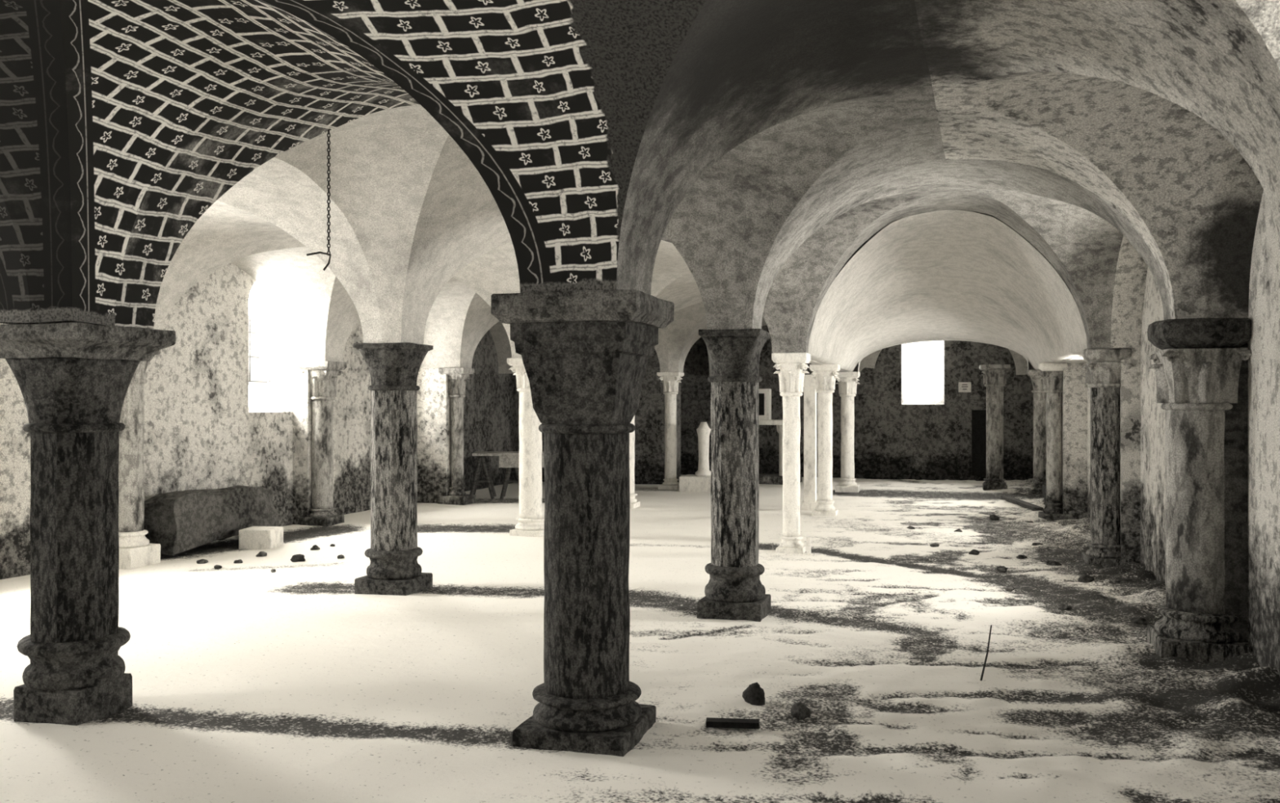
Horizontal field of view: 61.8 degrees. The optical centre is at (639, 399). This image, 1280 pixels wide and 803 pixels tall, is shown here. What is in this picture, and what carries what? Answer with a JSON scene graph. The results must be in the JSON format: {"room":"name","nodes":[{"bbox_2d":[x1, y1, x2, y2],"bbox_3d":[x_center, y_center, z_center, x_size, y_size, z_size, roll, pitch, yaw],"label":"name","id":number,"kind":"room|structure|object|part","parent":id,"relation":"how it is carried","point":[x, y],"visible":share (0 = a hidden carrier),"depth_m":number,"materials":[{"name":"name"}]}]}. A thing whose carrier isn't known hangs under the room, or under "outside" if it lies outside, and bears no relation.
{"room":"church","nodes":[
{"label":"church","id":0,"kind":"room"},
{"bbox_2d":[0,262,519,579],"bbox_3d":[-5.219,-0.275,12.197,0.620,4.050,26.200,0,0,16],"label":"wall","id":1,"kind":"structure","parent":0,"point":[206,428],"depth_m":12.51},
{"bbox_2d":[248,315,271,382],"bbox_3d":[-5.019,-0.870,13.753,0.024,1.276,0.871,0,0,16],"label":"window","id":2,"kind":"structure","parent":1,"relation":"in","point":[249,331],"depth_m":13.75,"materials":[{"name":"metal"}]},
{"bbox_2d":[231,256,313,362],"bbox_3d":[-4.909,-1.066,12.186,0.799,1.152,3.177,0,0,14],"label":"ceiling","id":3,"kind":"structure","parent":0,"point":[281,326],"depth_m":13.53,"materials":[{"name":"paint"}]},
{"bbox_2d":[289,361,311,524],"bbox_3d":[-4.326,0.000,13.865,0.270,3.400,0.345,0,0,16],"label":"wall","id":4,"kind":"object","parent":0,"point":[300,405],"visible":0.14,"depth_m":13.70,"materials":[{"name":"grey paint"}]},
{"bbox_2d":[0,0,728,343],"bbox_3d":[-2.736,-1.128,6.909,6.589,1.509,6.202,0,0,7],"label":"ceiling","id":5,"kind":"structure","parent":0,"point":[96,96],"depth_m":5.17,"materials":[{"name":"paint"}]},
{"bbox_2d":[306,128,331,271],"bbox_3d":[-1.853,-1.332,6.350,0.284,1.129,0.023,0,0,0],"label":"hanging chain","id":6,"kind":"object","parent":5,"relation":"hanging from","point":[328,131],"visible":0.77,"depth_m":6.35,"materials":[{"name":"metal"}]},
{"bbox_3d":[-1.907,-0.824,6.350,0.146,0.114,0.012,0,0,0],"label":"arm","id":7,"kind":"part","parent":6,"relation":"part of","materials":[{"name":"metal"}]},
{"bbox_2d":[278,307,450,368],"bbox_3d":[-3.854,-1.063,15.311,0.792,1.146,2.830,0,0,24],"label":"ceiling","id":8,"kind":"structure","parent":0,"point":[434,335],"depth_m":16.42,"materials":[{"name":"paint"}]},
{"bbox_2d":[417,314,450,503],"bbox_3d":[-3.273,0.000,16.725,0.702,3.400,0.345,0,0,16],"label":"wall","id":9,"kind":"object","parent":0,"point":[433,401],"visible":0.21,"depth_m":16.54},
{"bbox_2d":[488,321,515,373],"bbox_3d":[-2.779,-1.057,18.411,0.800,1.134,3.131,0,0,15],"label":"ceiling","id":10,"kind":"structure","parent":0,"point":[498,332],"depth_m":19.80,"materials":[{"name":"paint"}]},
{"bbox_2d":[542,349,680,484],"bbox_3d":[-0.832,-0.275,20.688,3.250,4.050,0.350,0,0,16],"label":"wall","id":11,"kind":"structure","parent":0,"point":[649,446],"depth_m":20.21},
{"bbox_2d":[0,475,1279,802],"bbox_3d":[-0.195,1.511,10.744,11.600,0.231,26.000,0,0,16],"label":"floor","id":12,"kind":"structure","parent":0,"point":[252,683],"depth_m":6.09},
{"bbox_2d":[0,322,175,725],"bbox_3d":[-2.889,0.648,5.470,0.677,2.033,0.678,0,0,16],"label":"stone column","id":13,"kind":"structure","parent":12,"relation":"on","point":[73,380],"depth_m":5.29,"materials":[{"name":"grey stone"}]},
{"bbox_2d":[118,350,160,569],"bbox_3d":[-4.950,0.585,10.350,0.408,2.155,0.409,0,0,16],"label":"stone column","id":14,"kind":"structure","parent":12,"relation":"on","point":[135,550],"depth_m":10.25,"materials":[{"name":"white stone"}]},
{"bbox_2d":[196,559,208,564],"bbox_3d":[-4.271,1.587,10.433,0.108,0.066,0.090,0,0,-18],"label":"rubble stone","id":15,"kind":"object","parent":12,"relation":"on","point":[202,561],"visible":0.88,"depth_m":10.41,"materials":[{"name":"grey stone"}]},
{"bbox_2d":[143,483,280,552],"bbox_3d":[-4.681,1.261,11.739,0.542,0.616,1.881,0,0,16],"label":"stone sarcophagus","id":16,"kind":"object","parent":12,"relation":"on","point":[189,518],"visible":0.91,"depth_m":11.36,"materials":[{"name":"grey stone"}]},
{"bbox_2d":[213,564,222,569],"bbox_3d":[-4.010,1.590,10.141,0.095,0.053,0.066,0,0,43],"label":"rubble stone","id":17,"kind":"object","parent":12,"relation":"on","point":[216,566],"visible":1,"depth_m":10.11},
{"bbox_2d":[233,559,242,564],"bbox_3d":[-3.926,1.588,10.433,0.097,0.061,0.076,0,0,16],"label":"rubble stone","id":18,"kind":"object","parent":12,"relation":"on","point":[236,562],"visible":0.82,"depth_m":10.41,"materials":[{"name":"grey stone"}]},
{"bbox_2d":[239,526,283,549],"bbox_3d":[-4.134,1.510,11.676,0.360,0.220,0.340,0,0,5],"label":"stone block","id":19,"kind":"object","parent":12,"relation":"on","point":[253,537],"visible":0.9,"depth_m":11.51,"materials":[{"name":"white stone"}]},
{"bbox_2d":[255,551,266,556],"bbox_3d":[-3.880,1.587,10.964,0.092,0.070,0.106,0,0,-3],"label":"rubble stone","id":20,"kind":"object","parent":12,"relation":"on","point":[260,553],"visible":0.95,"depth_m":10.94,"materials":[{"name":"grey stone"}]},
{"bbox_2d":[290,554,305,562],"bbox_3d":[-3.387,1.576,10.587,0.142,0.096,0.131,0,0,-21],"label":"stone fragment","id":21,"kind":"object","parent":12,"relation":"on","point":[298,557],"visible":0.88,"depth_m":10.54,"materials":[{"name":"stone"}]},
{"bbox_2d":[310,545,319,550],"bbox_3d":[-3.474,1.582,11.429,0.109,0.067,0.080,0,0,-40],"label":"rubble stone","id":22,"kind":"object","parent":12,"relation":"on","point":[314,547],"visible":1,"depth_m":11.40,"materials":[{"name":"grey stone"}]},
{"bbox_2d":[297,361,346,526],"bbox_3d":[-4.100,0.586,13.800,0.469,2.159,0.469,0,0,16],"label":"stone column","id":23,"kind":"structure","parent":12,"relation":"on","point":[323,375],"depth_m":13.68,"materials":[{"name":"grey stone"}]},
{"bbox_2d":[337,555,344,559],"bbox_3d":[-3.021,1.591,10.804,0.071,0.053,0.080,0,0,-11],"label":"rubble stone","id":24,"kind":"object","parent":12,"relation":"on","point":[340,557],"visible":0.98,"depth_m":10.77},
{"bbox_2d":[353,342,433,595],"bbox_3d":[-2.069,0.597,9.000,0.486,2.136,0.488,0,0,16],"label":"stone column","id":25,"kind":"structure","parent":12,"relation":"on","point":[394,569],"depth_m":8.84,"materials":[{"name":"grey stone"}]},
{"bbox_2d":[437,368,475,505],"bbox_3d":[-2.842,0.585,16.600,0.452,2.158,0.450,0,0,16],"label":"stone column","id":26,"kind":"structure","parent":12,"relation":"on","point":[457,377],"depth_m":16.50,"materials":[{"name":"grey stone"}]},
{"bbox_2d":[470,451,544,499],"bbox_3d":[-2.069,1.232,17.493,1.412,0.750,0.550,0,0,-3],"label":"trestle table","id":27,"kind":"object","parent":12,"relation":"on","point":[508,460],"visible":0.7,"depth_m":17.28,"materials":[{"name":"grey wood"}]},
{"bbox_3d":[-2.658,1.250,17.279,0.216,0.712,0.055,0,0,-13],"label":"leg","id":28,"kind":"part","parent":27,"relation":"part of","materials":[{"name":"brown wood"}]},
{"bbox_3d":[-2.676,1.250,17.648,0.216,0.713,0.055,0,0,8],"label":"leg","id":29,"kind":"part","parent":27,"relation":"part of","materials":[{"name":"brown wood"}]},
{"bbox_3d":[-2.468,1.250,17.288,0.236,0.714,0.055,0,0,7],"label":"leg","id":30,"kind":"part","parent":27,"relation":"part of","materials":[{"name":"brown wood"}]},
{"bbox_3d":[-2.486,1.250,17.658,0.236,0.714,0.055,0,0,-12],"label":"leg","id":31,"kind":"part","parent":27,"relation":"part of","materials":[{"name":"brown wood"}]},
{"bbox_3d":[-2.158,1.250,17.304,0.216,0.712,0.055,0,0,-13],"label":"leg","id":32,"kind":"part","parent":27,"relation":"part of","materials":[{"name":"brown wood"}]},
{"bbox_3d":[-2.177,1.250,17.673,0.216,0.713,0.055,0,0,8],"label":"leg","id":33,"kind":"part","parent":27,"relation":"part of","materials":[{"name":"brown wood"}]},
{"bbox_3d":[-1.969,1.250,17.313,0.234,0.714,0.086,0,0,-3],"label":"leg","id":34,"kind":"part","parent":27,"relation":"part of","materials":[{"name":"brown wood"}]},
{"bbox_2d":[506,358,544,537],"bbox_3d":[-1.300,0.585,12.700,0.456,2.156,0.456,0,0,16],"label":"stone column","id":35,"kind":"structure","parent":12,"relation":"on","point":[531,524],"depth_m":12.57,"materials":[{"name":"white stone"}]},
{"bbox_2d":[490,289,674,756],"bbox_3d":[-0.255,0.587,5.140,0.698,2.154,0.697,0,0,16],"label":"stone column","id":36,"kind":"structure","parent":12,"relation":"on","point":[585,355],"depth_m":4.94,"materials":[{"name":"grey stone"}]},
{"bbox_2d":[629,415,639,508],"bbox_3d":[-0.220,0.586,16.000,0.440,2.160,0.440,0,0,16],"label":"stone column","id":37,"kind":"structure","parent":12,"relation":"on","point":[634,504],"depth_m":15.90,"materials":[{"name":"white stone"}]},
{"bbox_2d":[657,372,684,490],"bbox_3d":[0.550,0.586,19.200,0.412,2.158,0.412,0,0,16],"label":"stone column","id":38,"kind":"structure","parent":12,"relation":"on","point":[670,381],"depth_m":19.10,"materials":[{"name":"white stone"}]},
{"bbox_2d":[679,474,711,492],"bbox_3d":[1.063,1.470,18.861,0.620,0.260,0.600,0,0,16],"label":"stone step","id":39,"kind":"structure","parent":12,"relation":"on","point":[689,482],"depth_m":18.58,"materials":[{"name":"white stone"}]},
{"bbox_2d":[695,422,711,476],"bbox_3d":[1.123,0.865,18.841,0.300,0.950,0.300,0,0,16],"label":"stone pedestal","id":40,"kind":"object","parent":39,"relation":"on","point":[704,431],"visible":0.98,"depth_m":18.75,"materials":[{"name":"white stone"}]},
{"bbox_2d":[706,717,759,728],"bbox_3d":[0.453,1.582,5.230,0.260,0.030,0.070,0,0,6],"label":"wooden board","id":41,"kind":"object","parent":12,"relation":"on","point":[736,723],"visible":1,"depth_m":5.20,"materials":[{"name":"brown wood"}]},
{"bbox_2d":[697,328,770,622],"bbox_3d":[0.710,0.573,7.999,0.480,2.185,0.480,0,0,16],"label":"stone column","id":42,"kind":"structure","parent":12,"relation":"on","point":[734,590],"depth_m":7.84,"materials":[{"name":"grey stone"}]},
{"bbox_2d":[742,682,764,706],"bbox_3d":[0.600,1.569,5.643,0.132,0.162,0.101,0,0,39],"label":"stone fragment","id":43,"kind":"object","parent":12,"relation":"on","point":[753,695],"visible":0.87,"depth_m":5.61,"materials":[{"name":"stone"}]},
{"bbox_2d":[759,419,801,484],"bbox_3d":[2.378,1.038,20.696,1.400,1.305,0.800,0,0,16],"label":"altar","id":44,"kind":"object","parent":12,"relation":"on","point":[764,478],"visible":0.16,"depth_m":20.33,"materials":[{"name":"stone"}]},
{"bbox_2d":[758,388,771,420],"bbox_3d":[2.248,0.085,20.742,0.560,0.600,0.316,0,0,16],"label":"tabernacle","id":45,"kind":"object","parent":44,"relation":"on","point":[765,394],"visible":0.47,"depth_m":20.55,"materials":[{"name":"stone"}]},
{"bbox_3d":[2.207,0.085,20.600,0.380,0.420,0.020,0,0,16],"label":"door","id":46,"kind":"part","parent":45,"relation":"part of","materials":[{"name":"brown wood"}]},
{"bbox_2d":[771,352,810,554],"bbox_3d":[1.600,0.585,11.300,0.387,2.157,0.387,0,0,16],"label":"stone column","id":47,"kind":"structure","parent":12,"relation":"on","point":[791,366],"depth_m":11.21,"materials":[{"name":"white stone"}]},
{"bbox_2d":[790,702,810,719],"bbox_3d":[0.819,1.580,5.447,0.102,0.085,0.152,0,0,19],"label":"stone fragment","id":48,"kind":"object","parent":12,"relation":"on","point":[799,710],"visible":1,"depth_m":5.40,"materials":[{"name":"grey stone"}]},
{"bbox_2d":[800,374,817,511],"bbox_3d":[2.484,0.625,15.600,0.260,1.990,0.260,0,0,16],"label":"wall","id":49,"kind":"object","parent":12,"relation":"on","point":[809,504],"visible":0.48,"depth_m":15.52,"materials":[{"name":"stone"}]},
{"bbox_2d":[806,537,811,555],"bbox_3d":[1.748,1.520,11.077,0.045,0.200,0.045,0,0,16],"label":"stone post","id":50,"kind":"object","parent":12,"relation":"on","point":[808,539],"visible":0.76,"depth_m":11.06,"materials":[{"name":"stone"}]},
{"bbox_2d":[809,364,840,515],"bbox_3d":[2.580,0.586,14.900,0.407,2.158,0.407,0,0,16],"label":"stone column","id":51,"kind":"structure","parent":12,"relation":"on","point":[824,380],"depth_m":14.81,"materials":[{"name":"white stone"}]},
{"bbox_2d":[835,371,860,493],"bbox_3d":[3.650,0.584,18.800,0.430,2.157,0.430,0,0,16],"label":"stone column","id":52,"kind":"structure","parent":12,"relation":"on","point":[847,386],"depth_m":18.69,"materials":[{"name":"white stone"}]},
{"bbox_2d":[929,542,939,546],"bbox_3d":[3.214,1.591,11.675,0.108,0.052,0.090,0,0,-12],"label":"rubble stone","id":53,"kind":"object","parent":12,"relation":"on","point":[935,544],"visible":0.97,"depth_m":11.65,"materials":[{"name":"grey stone"}]},
{"bbox_2d":[968,549,980,555],"bbox_3d":[3.462,1.586,11.075,0.101,0.073,0.117,0,0,32],"label":"rubble stone","id":54,"kind":"object","parent":12,"relation":"on","point":[973,552],"visible":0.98,"depth_m":11.05,"materials":[{"name":"grey stone"}]},
{"bbox_2d":[980,625,991,680],"bbox_3d":[1.979,1.451,6.108,0.016,0.305,0.165,0,0,41],"label":"stick","id":55,"kind":"object","parent":12,"relation":"on","point":[988,647],"visible":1,"depth_m":6.10,"materials":[{"name":"wood"}]},
{"bbox_2d":[989,514,999,519],"bbox_3d":[4.779,1.585,14.396,0.126,0.085,0.136,0,0,4],"label":"rubble stone","id":56,"kind":"object","parent":12,"relation":"on","point":[993,517],"visible":1,"depth_m":14.37,"materials":[{"name":"grey stone"}]},
{"bbox_2d":[979,364,1010,490],"bbox_3d":[6.306,0.519,19.000,0.531,2.288,0.530,0,0,16],"label":"stone column","id":57,"kind":"structure","parent":12,"relation":"on","point":[994,376],"depth_m":18.87,"materials":[{"name":"grey stone"}]},
{"bbox_2d":[996,566,1007,572],"bbox_3d":[3.401,1.590,10.047,0.090,0.057,0.105,0,0,31],"label":"rubble stone","id":58,"kind":"object","parent":12,"relation":"on","point":[1002,569],"visible":1,"depth_m":10.02,"materials":[{"name":"grey stone"}]},
{"bbox_2d":[1005,586,1014,591],"bbox_3d":[3.116,1.591,8.999,0.075,0.044,0.074,0,0,22],"label":"rubble stone","id":59,"kind":"object","parent":12,"relation":"on","point":[1007,588],"visible":1,"depth_m":8.97,"materials":[{"name":"grey stone"}]},
{"bbox_2d":[1000,495,1043,511],"bbox_3d":[5.717,1.550,16.056,0.120,0.060,1.909,0,0,5],"label":"wooden beam","id":60,"kind":"structure","parent":12,"relation":"on","point":[1009,499],"depth_m":15.87,"materials":[{"name":"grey wood"}]},
{"bbox_2d":[1016,555,1027,559],"bbox_3d":[3.853,1.589,10.802,0.113,0.048,0.085,0,0,-26],"label":"rubble stone","id":61,"kind":"object","parent":12,"relation":"on","point":[1019,557],"visible":0.98,"depth_m":10.77,"materials":[{"name":"grey stone"}]},
{"bbox_2d":[1026,369,1046,495],"bbox_3d":[6.590,0.584,17.599,0.408,2.158,0.408,0,0,16],"label":"engaged column","id":62,"kind":"structure","parent":12,"relation":"on","point":[1039,464],"depth_m":17.50,"materials":[{"name":"grey stone"}]},
{"bbox_2d":[1031,542,1043,546],"bbox_3d":[4.343,1.589,11.681,0.120,0.062,0.097,0,0,9],"label":"rubble stone","id":63,"kind":"object","parent":12,"relation":"on","point":[1033,544],"visible":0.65,"depth_m":11.65,"materials":[{"name":"grey stone"}]},
{"bbox_2d":[1040,481,1046,502],"bbox_3d":[6.185,1.486,15.880,0.295,0.404,2.234,0,0,16],"label":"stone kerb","id":64,"kind":"object","parent":12,"relation":"on","point":[1043,484],"visible":0.11,"depth_m":16.55,"materials":[{"name":"grey stone"}]},
{"bbox_2d":[1038,362,1070,520],"bbox_3d":[5.500,0.584,14.200,0.407,2.159,0.407,0,0,16],"label":"engaged column","id":65,"kind":"structure","parent":12,"relation":"on","point":[1051,375],"depth_m":14.11,"materials":[{"name":"grey stone"}]},
{"bbox_2d":[1046,560,1062,565],"bbox_3d":[3.976,1.584,10.288,0.151,0.081,0.121,0,0,-4],"label":"rubble stone","id":66,"kind":"object","parent":12,"relation":"on","point":[1048,562],"visible":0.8,"depth_m":10.25,"materials":[{"name":"grey stone"}]},
{"bbox_2d":[1057,604,1072,610],"bbox_3d":[3.244,1.589,8.151,0.110,0.053,0.084,0,0,-4],"label":"rubble stone","id":67,"kind":"object","parent":12,"relation":"on","point":[1063,607],"visible":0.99,"depth_m":8.12,"materials":[{"name":"grey stone"}]},
{"bbox_2d":[1077,574,1093,582],"bbox_3d":[3.914,1.584,9.391,0.134,0.094,0.170,0,0,27],"label":"rubble stone","id":68,"kind":"object","parent":12,"relation":"on","point":[1082,579],"visible":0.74,"depth_m":9.35,"materials":[{"name":"grey stone"}]},
{"bbox_2d":[1092,595,1107,599],"bbox_3d":[3.647,1.583,8.470,0.114,0.081,0.143,0,0,11],"label":"rubble stone","id":69,"kind":"object","parent":12,"relation":"on","point":[1096,597],"visible":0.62,"depth_m":8.44,"materials":[{"name":"grey stone"}]},
{"bbox_2d":[1080,347,1134,567],"bbox_3d":[4.500,0.585,10.300,0.479,2.156,0.479,0,0,16],"label":"engaged column","id":70,"kind":"structure","parent":12,"relation":"on","point":[1102,371],"depth_m":10.17,"materials":[{"name":"grey stone"}]},
{"bbox_2d":[1114,579,1136,583],"bbox_3d":[4.174,1.584,9.191,0.182,0.086,0.136,0,0,41],"label":"rubble stone","id":71,"kind":"object","parent":12,"relation":"on","point":[1123,581],"visible":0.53,"depth_m":9.16,"materials":[{"name":"grey stone"}]},
{"bbox_2d":[1128,617,1149,625],"bbox_3d":[3.551,1.585,7.585,0.150,0.092,0.150,0,0,16],"label":"rubble stone","id":72,"kind":"object","parent":12,"relation":"on","point":[1140,620],"visible":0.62,"depth_m":7.55,"materials":[{"name":"grey stone"}]},
{"bbox_2d":[1146,317,1253,662],"bbox_3d":[3.480,0.586,6.650,0.589,2.158,0.589,0,0,16],"label":"engaged column","id":73,"kind":"structure","parent":12,"relation":"on","point":[1197,372],"depth_m":6.48,"materials":[{"name":"grey stone"}]},
{"bbox_2d":[149,0,1279,376],"bbox_3d":[0.814,-1.194,12.897,9.885,1.452,19.887,0,0,19],"label":"ceiling","id":74,"kind":"structure","parent":0,"point":[1108,104],"depth_m":6.19,"materials":[{"name":"grey paint"}]},
{"bbox_2d":[780,297,823,364],"bbox_3d":[2.032,-1.192,13.117,0.120,1.415,3.733,0,0,15],"label":"wall","id":75,"kind":"structure","parent":0,"point":[814,362],"depth_m":13.90,"materials":[{"name":"paint"}]},
{"bbox_2d":[680,324,1033,480],"bbox_3d":[3.209,-0.275,22.512,11.400,4.050,0.600,0,0,16],"label":"wall","id":76,"kind":"structure","parent":0,"point":[895,437],"depth_m":21.63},
{"bbox_2d":[958,382,971,392],"bbox_3d":[6.446,-0.252,21.224,0.240,0.200,0.024,0,0,16],"label":"notice","id":77,"kind":"object","parent":76,"relation":"attached to","point":[963,387],"visible":1,"depth_m":21.21,"materials":[{"name":"paper"}]},
{"bbox_2d":[971,409,986,475],"bbox_3d":[6.719,0.850,21.153,0.300,1.300,0.050,0,0,16],"label":"door","id":78,"kind":"structure","parent":76,"relation":"in","point":[978,417],"depth_m":21.14,"materials":[{"name":"brown wood"}]},
{"bbox_2d":[835,209,1050,277],"bbox_3d":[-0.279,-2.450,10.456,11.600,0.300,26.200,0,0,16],"label":"arch","id":79,"kind":"structure","parent":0,"point":[877,232],"depth_m":15.41,"materials":[{"name":"grey paint"}]},
{"bbox_2d":[855,338,1031,366],"bbox_3d":[5.120,-1.200,18.200,3.218,1.400,0.398,0,0,22],"label":"arch","id":80,"kind":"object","parent":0,"point":[1026,358],"depth_m":18.13,"materials":[{"name":"paint"}]},
{"bbox_2d":[1062,362,1087,519],"bbox_3d":[5.759,0.000,14.125,0.339,3.400,0.345,0,0,16],"label":"wall","id":81,"kind":"object","parent":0,"point":[1074,394],"visible":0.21,"depth_m":13.97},
{"bbox_2d":[1053,258,1118,363],"bbox_3d":[5.298,-1.192,12.164,0.620,1.415,4.045,0,0,14],"label":"arch","id":82,"kind":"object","parent":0,"point":[1079,359],"depth_m":13.12,"materials":[{"name":"paint"}]},
{"bbox_2d":[1118,235,1140,563],"bbox_3d":[4.700,0.000,10.242,0.216,3.400,0.345,0,0,16],"label":"wall","id":83,"kind":"object","parent":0,"point":[1130,389],"visible":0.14,"depth_m":10.08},
{"bbox_2d":[1111,235,1208,347],"bbox_3d":[4.348,-1.071,8.362,0.750,1.162,3.380,0,0,16],"label":"ceiling","id":84,"kind":"structure","parent":0,"point":[1131,268],"depth_m":9.92,"materials":[{"name":"paint"}]},
{"bbox_2d":[1087,191,1279,676],"bbox_3d":[4.809,-0.275,9.296,0.620,4.050,26.200,0,0,16],"label":"wall","id":85,"kind":"structure","parent":0,"point":[1264,365],"depth_m":6.25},
{"bbox_2d":[1215,169,1248,642],"bbox_3d":[3.663,0.000,6.597,0.182,3.400,0.315,0,0,16],"label":"wall","id":86,"kind":"object","parent":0,"point":[1236,419],"visible":0.07,"depth_m":6.45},
{"bbox_2d":[1204,139,1263,319],"bbox_3d":[3.361,-1.060,5.055,0.750,1.158,2.817,0,0,18],"label":"wall","id":87,"kind":"structure","parent":0,"point":[1239,192],"depth_m":6.33,"materials":[{"name":"paint"}]}
]}

